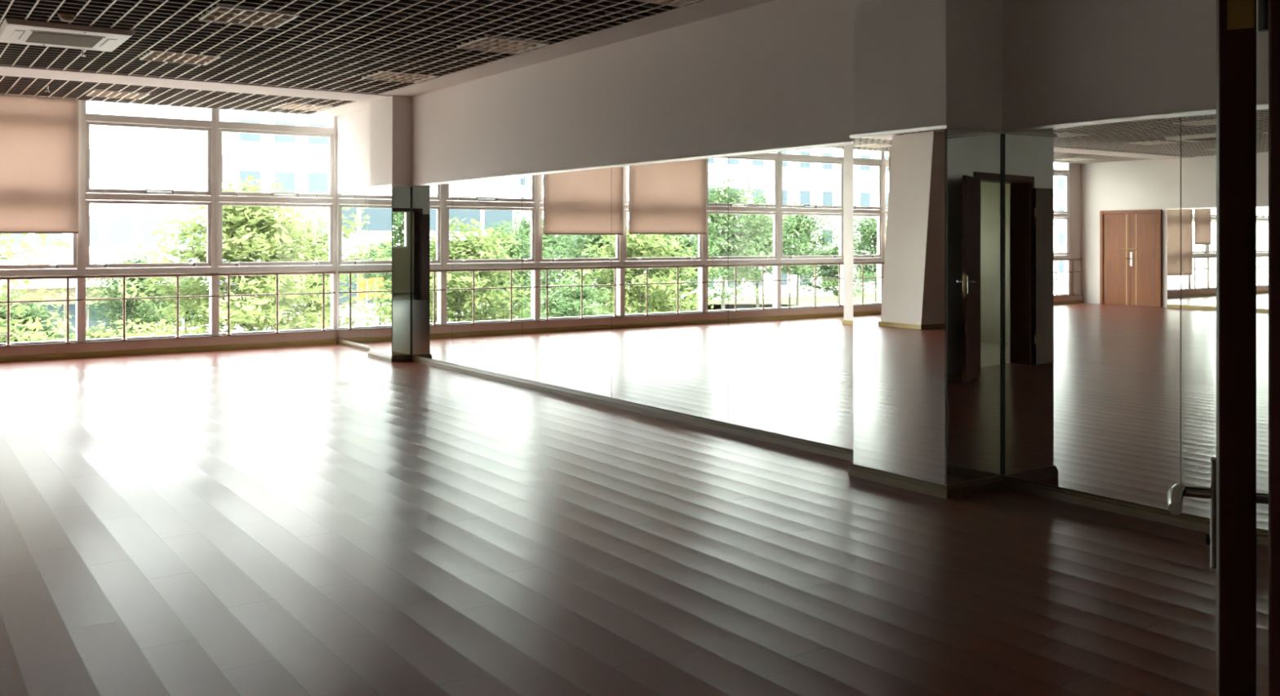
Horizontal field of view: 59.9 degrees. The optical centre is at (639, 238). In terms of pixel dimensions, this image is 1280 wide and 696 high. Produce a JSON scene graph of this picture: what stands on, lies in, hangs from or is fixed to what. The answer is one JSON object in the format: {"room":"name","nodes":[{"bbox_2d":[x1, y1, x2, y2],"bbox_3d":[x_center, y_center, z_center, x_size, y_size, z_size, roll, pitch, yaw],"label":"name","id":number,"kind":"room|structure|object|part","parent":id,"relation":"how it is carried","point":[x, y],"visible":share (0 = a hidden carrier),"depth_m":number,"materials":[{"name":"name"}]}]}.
{"room":"exercise studio","nodes":[
{"label":"exercise studio","id":0,"kind":"room"},
{"bbox_2d":[0,330,337,356],"bbox_3d":[-11.172,1.357,10.641,16.864,0.185,0.200,0,0,-35],"label":"wall","id":1,"kind":"structure","parent":0,"point":[282,337],"depth_m":14.05,"materials":[{"name":"paint"}]},
{"bbox_2d":[0,100,81,346],"bbox_3d":[-7.489,-0.273,13.158,1.575,3.076,0.151,0,0,-35],"label":"window","id":2,"kind":"structure","parent":1,"relation":"in","point":[75,268],"depth_m":13.54,"materials":[{"name":"white paint"}]},
{"bbox_3d":[-7.487,-0.058,13.154,1.475,0.837,0.050,0,0,-35],"label":"sash","id":3,"kind":"part","parent":2,"relation":"part of","materials":[{"name":"glass"}]},
{"bbox_2d":[0,93,78,233],"bbox_3d":[-7.403,-0.909,13.037,1.470,1.692,0.067,0,0,-35],"label":"roller blind","id":4,"kind":"object","parent":2,"relation":"attached to","point":[39,135],"visible":0.97,"depth_m":13.21,"materials":[{"name":"fabric"}]},
{"bbox_2d":[81,100,215,342],"bbox_3d":[-6.194,-0.273,14.049,1.570,3.076,0.151,0,0,-35],"label":"window","id":5,"kind":"structure","parent":1,"relation":"in","point":[96,196],"depth_m":13.99,"materials":[{"name":"white paint"}]},
{"bbox_3d":[-6.192,-1.002,14.046,1.470,0.877,0.050,0,0,-35],"label":"sash","id":6,"kind":"part","parent":5,"relation":"part of","materials":[{"name":"clear glass"}]},
{"bbox_3d":[-6.192,-0.058,14.046,1.470,0.837,0.050,0,0,-35],"label":"sash","id":7,"kind":"part","parent":5,"relation":"part of","materials":[{"name":"white paint"}]},
{"bbox_2d":[0,338,337,362],"bbox_3d":[-11.109,1.415,10.550,16.864,0.070,0.022,0,0,-35],"label":"baseboard","id":8,"kind":"structure","parent":1,"relation":"attached to","point":[318,342],"depth_m":14.03,"materials":[{"name":"brown wood"}]},
{"bbox_2d":[0,329,337,346],"bbox_3d":[-11.128,1.263,10.577,16.864,0.006,0.075,0,0,-35],"label":"sill","id":9,"kind":"structure","parent":1,"relation":"on","point":[331,330],"depth_m":14.08,"materials":[{"name":"grey"}]},
{"bbox_2d":[0,271,335,346],"bbox_3d":[-11.128,0.852,10.568,16.815,0.816,0.064,0,0,-35],"label":"railing","id":10,"kind":"object","parent":9,"relation":"on","point":[124,277],"visible":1,"depth_m":14.07,"materials":[{"name":"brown metal"}]},
{"bbox_3d":[-7.446,0.869,13.103,0.064,0.782,0.064,0,0,-35],"label":"post","id":11,"kind":"part","parent":10,"relation":"part of","materials":[{"name":"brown metal"}]},
{"bbox_3d":[-6.928,0.869,13.459,0.064,0.782,0.064,0,0,-35],"label":"post","id":12,"kind":"part","parent":10,"relation":"part of","materials":[{"name":"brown metal"}]},
{"bbox_3d":[-6.411,0.869,13.816,0.064,0.782,0.064,0,0,-35],"label":"post","id":13,"kind":"part","parent":10,"relation":"part of","materials":[{"name":"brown metal"}]},
{"bbox_3d":[-11.128,0.465,10.568,16.815,0.042,0.042,0,0,-35],"label":"rail","id":14,"kind":"part","parent":10,"relation":"part of","materials":[{"name":"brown metal"}]},
{"bbox_3d":[-11.128,0.745,10.568,16.815,0.021,0.022,0,0,-35],"label":"rail","id":15,"kind":"part","parent":10,"relation":"part of","materials":[{"name":"brown metal"}]},
{"bbox_3d":[-5.893,0.869,14.172,0.064,0.782,0.064,0,0,-35],"label":"post","id":16,"kind":"part","parent":10,"relation":"part of","materials":[{"name":"brown metal"}]},
{"bbox_3d":[-5.375,0.869,14.528,0.064,0.782,0.064,0,0,-35],"label":"post","id":17,"kind":"part","parent":10,"relation":"part of","materials":[{"name":"brown metal"}]},
{"bbox_3d":[-4.858,0.869,14.885,0.064,0.782,0.064,0,0,-35],"label":"post","id":18,"kind":"part","parent":10,"relation":"part of","materials":[{"name":"brown metal"}]},
{"bbox_3d":[-4.340,0.869,15.241,0.064,0.782,0.064,0,0,-35],"label":"post","id":19,"kind":"part","parent":10,"relation":"part of","materials":[{"name":"brown metal"}]},
{"bbox_2d":[215,108,337,335],"bbox_3d":[-4.883,-0.273,14.952,1.614,3.076,0.151,0,0,-35],"label":"window","id":20,"kind":"structure","parent":1,"relation":"in","point":[222,198],"depth_m":14.92,"materials":[{"name":"white paint"}]},
{"bbox_3d":[-4.880,-1.002,14.948,1.514,0.877,0.050,0,0,-35],"label":"sash","id":21,"kind":"part","parent":20,"relation":"part of","materials":[{"name":"clear glass"}]},
{"bbox_3d":[-4.880,-0.058,14.948,1.514,0.837,0.050,0,0,-35],"label":"sash","id":22,"kind":"part","parent":20,"relation":"part of","materials":[{"name":"clear glass"}]},
{"bbox_2d":[369,95,411,355],"bbox_3d":[-3.021,-0.271,13.459,0.241,3.441,0.716,0,0,-35],"label":"column","id":23,"kind":"structure","parent":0,"point":[390,117],"depth_m":13.20,"materials":[{"name":"paint"}]},
{"bbox_2d":[368,184,392,189],"bbox_3d":[-3.127,-0.626,13.386,0.017,0.022,0.748,0,0,-35],"label":"trim","id":24,"kind":"structure","parent":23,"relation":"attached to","point":[390,185],"depth_m":13.35,"materials":[{"name":"silver metal"}]},
{"bbox_2d":[369,186,392,355],"bbox_3d":[-3.123,0.381,13.389,0.006,1.992,0.710,0,0,-35],"label":"wall mirror","id":25,"kind":"object","parent":23,"relation":"attached to","point":[380,198],"visible":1,"depth_m":13.36,"materials":[{"name":"clear glass"}]},
{"bbox_2d":[367,351,410,362],"bbox_3d":[-3.030,1.415,13.453,0.263,0.070,0.760,0,0,-35],"label":"baseboard","id":26,"kind":"structure","parent":23,"relation":"attached to","point":[371,354],"depth_m":13.19,"materials":[{"name":"brown wood"}]},
{"bbox_2d":[392,184,410,186],"bbox_3d":[-2.814,-0.626,13.158,0.240,0.022,0.017,0,0,-35],"label":"trim","id":27,"kind":"structure","parent":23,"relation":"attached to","point":[393,185],"depth_m":13.14,"materials":[{"name":"silver metal"}]},
{"bbox_2d":[392,186,411,355],"bbox_3d":[-2.820,0.381,13.159,0.232,1.992,0.006,0,0,-35],"label":"wall mirror","id":28,"kind":"object","parent":23,"relation":"attached to","point":[401,195],"visible":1,"depth_m":13.15,"materials":[{"name":"clear glass"}]},
{"bbox_2d":[410,187,411,355],"bbox_3d":[-2.722,0.382,13.217,0.010,1.990,0.010,0,0,-35],"label":"trim","id":29,"kind":"structure","parent":23,"relation":"attached to","point":[411,188],"depth_m":13.21,"materials":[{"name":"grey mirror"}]},
{"bbox_2d":[311,0,776,116],"bbox_3d":[-1.469,-1.751,11.084,0.377,0.120,10.194,0,0,-35],"label":"ceiling","id":30,"kind":"structure","parent":0,"point":[708,9],"depth_m":9.75,"materials":[{"name":"paint"}]},
{"bbox_2d":[0,75,355,115],"bbox_3d":[-10.747,-1.716,9.718,16.457,0.059,1.883,0,0,-35],"label":"grid","id":31,"kind":"object","parent":30,"relation":"attached to","point":[15,86],"visible":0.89,"depth_m":13.21,"materials":[{"name":"brown paint"}]},
{"bbox_2d":[85,88,150,99],"bbox_3d":[-6.128,-1.735,13.045,0.596,0.102,0.596,0,0,-35],"label":"ceiling light","id":32,"kind":"object","parent":31,"relation":"attached to","point":[96,92],"visible":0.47,"depth_m":13.05,"materials":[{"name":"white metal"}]},
{"bbox_2d":[271,102,332,111],"bbox_3d":[-4.341,-1.735,14.276,0.596,0.102,0.596,0,0,-35],"label":"ceiling light","id":33,"kind":"object","parent":31,"relation":"attached to","point":[293,106],"visible":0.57,"depth_m":14.27,"materials":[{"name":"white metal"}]},
{"bbox_2d":[0,0,713,94],"bbox_3d":[-6.535,-1.716,3.599,16.457,0.059,11.541,0,0,-35],"label":"grid","id":34,"kind":"object","parent":30,"relation":"attached to","point":[331,44],"visible":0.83,"depth_m":9.21,"materials":[{"name":"brown paint"}]},
{"bbox_2d":[57,13,75,22],"bbox_3d":[-4.305,-1.661,8.351,0.124,0.053,0.124,0,0,-35],"label":"smoke detector","id":35,"kind":"object","parent":34,"relation":"attached to","point":[66,17],"visible":1,"depth_m":8.31,"materials":[{"name":"beige plastic"}]},
{"bbox_2d":[0,17,135,52],"bbox_3d":[-4.741,-1.780,9.144,0.920,0.298,0.980,0,0,-35],"label":"air conditioner","id":36,"kind":"object","parent":34,"relation":"attached to","point":[18,31],"visible":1,"depth_m":8.95,"materials":[{"name":"white plastic"}]},
{"bbox_2d":[9,30,25,39],"bbox_3d":[-5.015,-1.643,8.955,0.070,0.006,0.440,0,0,-35],"label":"outlet","id":37,"kind":"object","parent":36,"relation":"attached to","point":[14,34],"depth_m":8.95,"materials":[{"name":"white plastic"}]},
{"bbox_2d":[25,31,102,48],"bbox_3d":[-4.741,-1.635,9.144,0.500,0.007,0.527,0,0,-35],"label":"grille","id":38,"kind":"object","parent":36,"relation":"attached to","point":[43,37],"depth_m":9.09,"materials":[{"name":"grey"}]},
{"bbox_3d":[-4.741,-1.641,9.144,0.540,0.008,0.580,0,0,-35],"label":"intake frame","id":39,"kind":"part","parent":36,"relation":"part of","materials":[{"name":"white plastic"}]},
{"bbox_2d":[99,39,116,47],"bbox_3d":[-4.467,-1.643,9.333,0.070,0.006,0.440,0,0,-35],"label":"outlet","id":40,"kind":"object","parent":36,"relation":"attached to","point":[104,42],"depth_m":9.33,"materials":[{"name":"white plastic"}]},
{"bbox_2d":[139,50,220,65],"bbox_3d":[-4.302,-1.735,10.393,0.596,0.102,0.596,0,0,-35],"label":"ceiling light","id":41,"kind":"object","parent":34,"relation":"attached to","point":[159,56],"visible":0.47,"depth_m":10.44,"materials":[{"name":"white metal"}]},
{"bbox_2d":[198,3,299,28],"bbox_3d":[-2.986,-1.735,8.482,0.596,0.102,0.596,0,0,-35],"label":"ceiling light","id":42,"kind":"object","parent":34,"relation":"attached to","point":[221,13],"visible":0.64,"depth_m":8.48,"materials":[{"name":"white plastic"}]},
{"bbox_2d":[361,71,437,83],"bbox_3d":[-2.515,-1.735,11.623,0.596,0.102,0.596,0,0,-35],"label":"ceiling light","id":43,"kind":"object","parent":34,"relation":"attached to","point":[381,76],"visible":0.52,"depth_m":11.66,"materials":[{"name":"white plastic"}]},
{"bbox_2d":[457,34,549,53],"bbox_3d":[-1.199,-1.735,9.713,0.596,0.102,0.596,0,0,-35],"label":"ceiling light","id":44,"kind":"object","parent":34,"relation":"attached to","point":[498,44],"visible":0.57,"depth_m":9.71,"materials":[{"name":"white plastic"}]},
{"bbox_2d":[631,0,702,7],"bbox_3d":[0.207,-1.735,7.670,0.596,0.102,0.596,0,0,-35],"label":"ceiling light","id":45,"kind":"object","parent":34,"relation":"attached to","point":[677,3],"visible":1,"depth_m":7.96,"materials":[{"name":"white plastic"}]},
{"bbox_2d":[337,0,853,462],"bbox_3d":[-1.180,-0.275,11.344,0.439,3.450,10.294,0,0,-35],"label":"wall","id":46,"kind":"structure","parent":0,"point":[778,73],"depth_m":9.14,"materials":[{"name":"paint"}]},
{"bbox_2d":[337,191,365,344],"bbox_3d":[-3.864,0.381,14.890,0.006,1.992,1.053,0,0,-35],"label":"wall mirror","id":47,"kind":"object","parent":46,"relation":"attached to","point":[351,206],"visible":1,"depth_m":14.89,"materials":[{"name":"clear glass"}]},
{"bbox_2d":[337,338,369,351],"bbox_3d":[-3.657,1.415,14.575,0.022,0.070,1.843,0,0,-35],"label":"baseboard","id":48,"kind":"structure","parent":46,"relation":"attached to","point":[356,345],"depth_m":14.78,"materials":[{"name":"brown wood"}]},
{"bbox_2d":[337,189,369,194],"bbox_3d":[-3.643,-0.626,14.560,0.019,0.022,1.803,0,0,-35],"label":"trim","id":49,"kind":"structure","parent":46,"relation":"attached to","point":[366,190],"depth_m":14.78,"materials":[{"name":"silver metal"}]},
{"bbox_2d":[365,191,369,345],"bbox_3d":[-3.346,0.381,14.137,0.006,1.992,0.763,0,0,-35],"label":"trim","id":50,"kind":"structure","parent":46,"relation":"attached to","point":[367,193],"depth_m":14.39,"materials":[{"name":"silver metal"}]},
{"bbox_2d":[411,183,452,363],"bbox_3d":[-2.395,0.381,12.757,0.006,1.992,1.145,0,0,-35],"label":"wall mirror","id":51,"kind":"object","parent":46,"relation":"attached to","point":[431,205],"visible":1,"depth_m":12.74,"materials":[{"name":"clear glass"}]},
{"bbox_2d":[452,176,522,378],"bbox_3d":[-1.615,0.381,11.624,0.006,1.992,1.594,0,0,-35],"label":"wall mirror","id":52,"kind":"object","parent":46,"relation":"attached to","point":[487,215],"visible":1,"depth_m":11.59,"materials":[{"name":"clear glass"}]},
{"bbox_2d":[522,168,611,397],"bbox_3d":[-0.704,0.381,10.300,0.006,1.992,1.609,0,0,-35],"label":"wall mirror","id":53,"kind":"object","parent":46,"relation":"attached to","point":[566,216],"visible":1,"depth_m":10.22,"materials":[{"name":"clear glass"}]},
{"bbox_2d":[410,141,853,186],"bbox_3d":[-0.573,-0.626,10.100,0.019,0.022,7.555,0,0,-35],"label":"trim","id":54,"kind":"structure","parent":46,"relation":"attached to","point":[849,143],"depth_m":8.97,"materials":[{"name":"silver metal"}]},
{"bbox_2d":[611,156,728,422],"bbox_3d":[0.208,0.381,8.976,0.006,1.992,1.594,0,0,-35],"label":"wall mirror","id":55,"kind":"object","parent":46,"relation":"attached to","point":[669,220],"visible":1,"depth_m":8.91,"materials":[{"name":"clear glass"}]},
{"bbox_2d":[728,144,853,449],"bbox_3d":[1.118,0.381,7.654,0.006,1.992,1.603,0,0,-35],"label":"wall mirror","id":56,"kind":"object","parent":46,"relation":"attached to","point":[790,213],"visible":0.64,"depth_m":7.72,"materials":[{"name":"clear glass"}]},
{"bbox_2d":[0,344,1268,695],"bbox_3d":[-5.654,1.510,2.773,17.431,0.120,19.380,0,0,-35],"label":"floor","id":57,"kind":"structure","parent":0,"point":[326,520],"depth_m":5.01,"materials":[{"name":"laminate"}]},
{"bbox_2d":[853,0,1002,485],"bbox_3d":[1.714,-0.271,6.654,0.492,3.441,0.715,0,0,-35],"label":"column","id":58,"kind":"structure","parent":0,"point":[917,63],"depth_m":6.43,"materials":[{"name":"paint"}]},
{"bbox_2d":[849,124,948,138],"bbox_3d":[1.504,-0.626,6.509,0.019,0.022,0.751,0,0,-35],"label":"trim","id":59,"kind":"structure","parent":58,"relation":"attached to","point":[942,126],"depth_m":6.48,"materials":[{"name":"silver metal"}]},
{"bbox_2d":[853,128,946,484],"bbox_3d":[1.509,0.381,6.513,0.006,1.992,0.709,0,0,-35],"label":"wall mirror","id":60,"kind":"object","parent":58,"relation":"attached to","point":[900,180],"visible":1,"depth_m":6.50,"materials":[{"name":"clear glass"}]},
{"bbox_2d":[848,463,1003,499],"bbox_3d":[1.705,1.415,6.647,0.514,0.070,0.759,0,0,-35],"label":"baseboard","id":61,"kind":"structure","parent":58,"relation":"attached to","point":[957,490],"depth_m":6.40,"materials":[{"name":"brown wood"}]},
{"bbox_2d":[946,128,1001,484],"bbox_3d":[1.916,0.381,6.355,0.483,1.992,0.006,0,0,-35],"label":"wall mirror","id":62,"kind":"object","parent":58,"relation":"attached to","point":[973,158],"visible":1,"depth_m":6.34,"materials":[{"name":"clear glass"}]},
{"bbox_2d":[1001,133,1004,475],"bbox_3d":[2.117,0.382,6.483,0.010,1.990,0.010,0,0,-35],"label":"trim","id":63,"kind":"structure","parent":62,"relation":"attached to","point":[1002,135],"depth_m":6.48,"materials":[{"name":"grey metal"}]},
{"bbox_2d":[948,124,1004,133],"bbox_3d":[1.922,-0.626,6.353,0.491,0.022,0.019,0,0,-35],"label":"trim","id":64,"kind":"structure","parent":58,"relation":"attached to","point":[950,126],"depth_m":6.33,"materials":[{"name":"silver metal"}]},
{"bbox_2d":[1002,0,1268,530],"bbox_3d":[3.930,-0.275,4.082,0.278,3.450,7.466,0,0,-35],"label":"wall","id":65,"kind":"structure","parent":0,"point":[1092,214],"depth_m":5.89,"materials":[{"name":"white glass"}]},
{"bbox_2d":[1002,475,1268,546],"bbox_3d":[3.032,1.415,5.154,0.022,0.070,3.251,0,0,-35],"label":"baseboard","id":66,"kind":"structure","parent":65,"relation":"attached to","point":[1191,522],"depth_m":5.88,"materials":[{"name":"brown wood"}]},
{"bbox_3d":[3.226,0.381,4.886,0.006,1.992,1.744,0,0,-35],"label":"wall mirror","id":67,"kind":"part","parent":65,"relation":"part of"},
{"bbox_3d":[-5.437,-2.075,2.546,17.531,0.150,20.360,0,0,-35],"label":"ceiling","id":68,"kind":"structure","parent":0,"visible":0},
{"bbox_2d":[0,64,391,102],"bbox_3d":[-9.967,-1.835,8.677,16.622,0.312,0.716,0,0,-35],"label":"ceiling beam","id":69,"kind":"structure","parent":68,"relation":"attached to","point":[8,70],"depth_m":12.08,"materials":[{"name":"paint"}]},
{"bbox_3d":[-2.549,-0.275,-2.253,19.374,3.450,3.782,0,0,-35],"label":"wall","id":70,"kind":"structure","parent":0,"visible":0},
{"bbox_2d":[1268,0,1279,695],"bbox_3d":[0.279,0.367,0.577,1.390,2.165,0.265,0,0,-45],"label":"door frame","id":71,"kind":"structure","parent":70,"relation":"in","point":[1273,5],"depth_m":1.11,"materials":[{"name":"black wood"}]},
{"bbox_2d":[1167,0,1268,695],"bbox_3d":[0.816,0.404,1.533,0.182,2.077,0.795,0,0,27],"label":"door","id":72,"kind":"structure","parent":71,"relation":"attached to","point":[1233,495],"depth_m":1.19,"materials":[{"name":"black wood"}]},
{"bbox_3d":[0.904,0.430,1.834,0.064,0.028,0.125,0,0,27],"label":"lever","id":73,"kind":"part","parent":72,"relation":"part of","materials":[{"name":"silver metal"}]},
{"bbox_3d":[0.962,0.459,1.864,0.009,0.182,0.034,0,0,27],"label":"handle plate","id":74,"kind":"part","parent":72,"relation":"part of","materials":[{"name":"silver metal"}]},
{"bbox_3d":[0.643,-0.280,1.190,0.025,0.110,0.002,0,0,27],"label":"hinge plate","id":75,"kind":"part","parent":72,"relation":"part of","materials":[{"name":"gold metal"}]},
{"bbox_3d":[1.009,0.430,1.780,0.064,0.028,0.125,0,0,27],"label":"lever","id":76,"kind":"part","parent":72,"relation":"part of","materials":[{"name":"silver metal"}]},
{"label":"outside","id":77,"kind":"structure","parent":0,"visible":0},
{"bbox_2d":[189,309,330,334],"bbox_3d":[-106.987,5.350,93.679,250.000,0.200,244.340,0,0,-35],"label":"ground","id":78,"kind":"structure","parent":77,"point":[237,331],"depth_m":65.09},
{"bbox_2d":[0,290,75,342],"bbox_3d":[-16.303,3.295,29.109,4.339,3.914,4.639,0,0,4],"label":"tree","id":79,"kind":"object","parent":78,"relation":"on","point":[31,308],"visible":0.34,"depth_m":28.78,"materials":[{"name":"green plant"}]},
{"bbox_2d":[0,233,105,342],"bbox_3d":[-14.332,1.940,23.013,5.871,6.627,6.854,0,0,-17],"label":"tree","id":80,"kind":"object","parent":78,"relation":"on","point":[9,254],"visible":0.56,"depth_m":23.13,"materials":[{"name":"green plant"}]},
{"bbox_2d":[0,277,180,340],"bbox_3d":[-26.213,3.500,52.977,7.800,3.500,7.800,0,0,-35],"label":"tree","id":81,"kind":"object","parent":78,"relation":"on","point":[51,283],"visible":0.18,"depth_m":50.03,"materials":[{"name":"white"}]},
{"bbox_2d":[0,100,243,331],"bbox_3d":[-33.223,-8.050,68.183,13.200,26.600,18.600,0,0,-35],"label":"building","id":82,"kind":"structure","parent":78,"relation":"on","point":[122,157],"depth_m":62.93,"materials":[{"name":"grey"}]},
{"bbox_2d":[85,328,181,337],"bbox_3d":[-16.809,4.406,38.272,4.904,2.787,3.906,0,0,-18],"label":"bush","id":83,"kind":"object","parent":78,"relation":"on","point":[162,328],"visible":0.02,"depth_m":37.89,"materials":[{"name":"green plant"}]},
{"bbox_2d":[69,249,204,337],"bbox_3d":[-19.375,2.820,42.704,4.853,4.863,4.412,0,0,43],"label":"tree","id":84,"kind":"object","parent":78,"relation":"on","point":[141,312],"visible":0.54,"depth_m":42.08,"materials":[{"name":"green plant"}]},
{"bbox_2d":[127,276,225,334],"bbox_3d":[-19.993,3.358,49.497,4.199,3.788,4.489,0,0,31],"label":"tree","id":85,"kind":"object","parent":78,"relation":"on","point":[193,277],"visible":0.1,"depth_m":48.99,"materials":[{"name":"green plant"}]},
{"bbox_2d":[97,175,330,338],"bbox_3d":[-10.723,1.748,30.254,6.989,7.009,7.136,0,0,14],"label":"tree","id":86,"kind":"object","parent":78,"relation":"on","point":[240,224],"visible":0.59,"depth_m":29.58,"materials":[{"name":"green plant"}]},
{"bbox_2d":[222,213,330,330],"bbox_3d":[-11.519,2.157,38.295,6.302,6.191,6.173,0,0,-18],"label":"tree","id":87,"kind":"object","parent":78,"relation":"on","point":[324,245],"visible":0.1,"depth_m":37.80,"materials":[{"name":"green plant"}]},
{"bbox_2d":[230,109,330,306],"bbox_3d":[-27.048,-10.050,93.073,23.600,30.600,16.600,0,0,-35],"label":"building","id":88,"kind":"structure","parent":78,"relation":"on","point":[300,163],"depth_m":83.59,"materials":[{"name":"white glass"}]},
{"bbox_2d":[285,275,330,315],"bbox_3d":[-12.454,2.885,49.829,5.249,4.735,5.611,0,0,36],"label":"tree","id":89,"kind":"object","parent":78,"relation":"on","point":[321,276],"visible":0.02,"depth_m":49.29,"materials":[{"name":"green plant"}]},
{"bbox_3d":[-16.986,5.230,52.281,24.561,0.080,22.714,0,0,-35],"label":"lawn","id":90,"kind":"structure","parent":78,"relation":"on","visible":0},
{"bbox_2d":[50,324,118,340],"bbox_3d":[-22.369,4.583,45.356,3.838,2.181,3.057,0,0,-18],"label":"bush","id":91,"kind":"object","parent":90,"relation":"on","point":[93,331],"visible":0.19,"depth_m":45.24,"materials":[{"name":"green plant"}]}
]}

